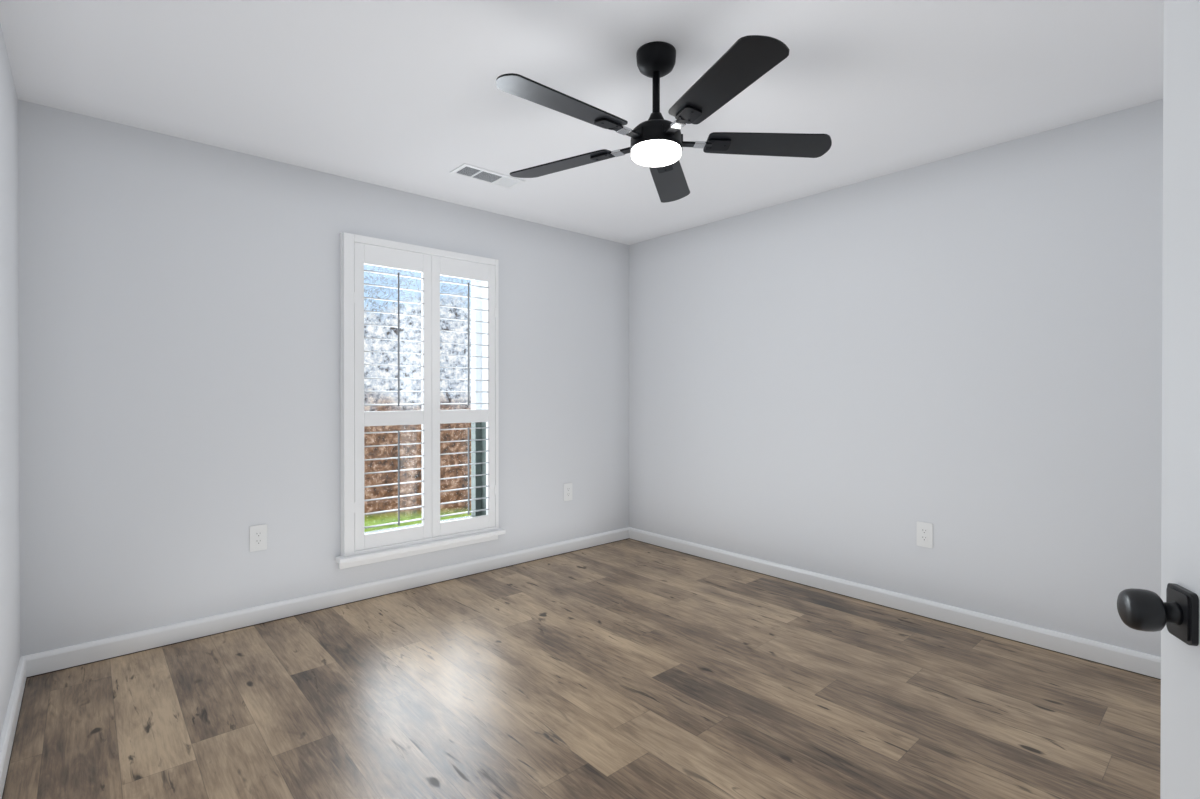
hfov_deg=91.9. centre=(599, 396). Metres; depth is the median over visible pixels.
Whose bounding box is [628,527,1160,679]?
baseboard
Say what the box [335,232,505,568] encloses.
window shutters
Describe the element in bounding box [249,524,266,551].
electrical outlet
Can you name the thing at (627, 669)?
floor
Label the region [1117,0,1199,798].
door
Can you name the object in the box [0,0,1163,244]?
ceiling
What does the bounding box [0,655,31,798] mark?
baseboard
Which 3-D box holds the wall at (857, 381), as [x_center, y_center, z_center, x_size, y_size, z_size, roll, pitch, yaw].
[1.578,-0.035,3.482,0.200,2.440,3.800,0,0,-42]
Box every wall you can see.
[0,23,19,736]
[18,99,628,656]
[629,99,1162,656]
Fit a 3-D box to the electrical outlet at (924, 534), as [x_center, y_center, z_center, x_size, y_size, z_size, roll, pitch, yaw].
[1.753,0.746,3.132,0.007,0.132,0.080,0,0,-42]
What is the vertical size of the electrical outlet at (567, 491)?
0.132 m
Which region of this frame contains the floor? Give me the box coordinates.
[3,539,1160,798]
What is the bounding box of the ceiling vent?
[450,163,524,188]
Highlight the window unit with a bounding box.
[364,265,485,533]
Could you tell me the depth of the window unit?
4.01 m
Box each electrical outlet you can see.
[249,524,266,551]
[564,483,571,500]
[917,521,932,547]
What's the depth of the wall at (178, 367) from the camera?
2.92 m
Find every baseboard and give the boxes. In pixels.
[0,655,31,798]
[30,527,627,676]
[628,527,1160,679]
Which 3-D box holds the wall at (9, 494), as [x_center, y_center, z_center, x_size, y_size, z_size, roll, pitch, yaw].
[-1.263,-0.024,0.959,0.200,2.440,3.800,0,0,-42]
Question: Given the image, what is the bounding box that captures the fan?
[496,35,831,202]
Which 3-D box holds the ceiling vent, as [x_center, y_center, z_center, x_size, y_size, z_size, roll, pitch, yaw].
[-0.638,-1.251,3.307,0.390,0.006,0.170,0,0,-42]
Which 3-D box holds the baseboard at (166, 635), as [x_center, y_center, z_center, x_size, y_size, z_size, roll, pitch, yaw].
[-1.097,1.139,3.638,3.540,0.090,0.022,0,0,-42]
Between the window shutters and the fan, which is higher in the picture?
the fan

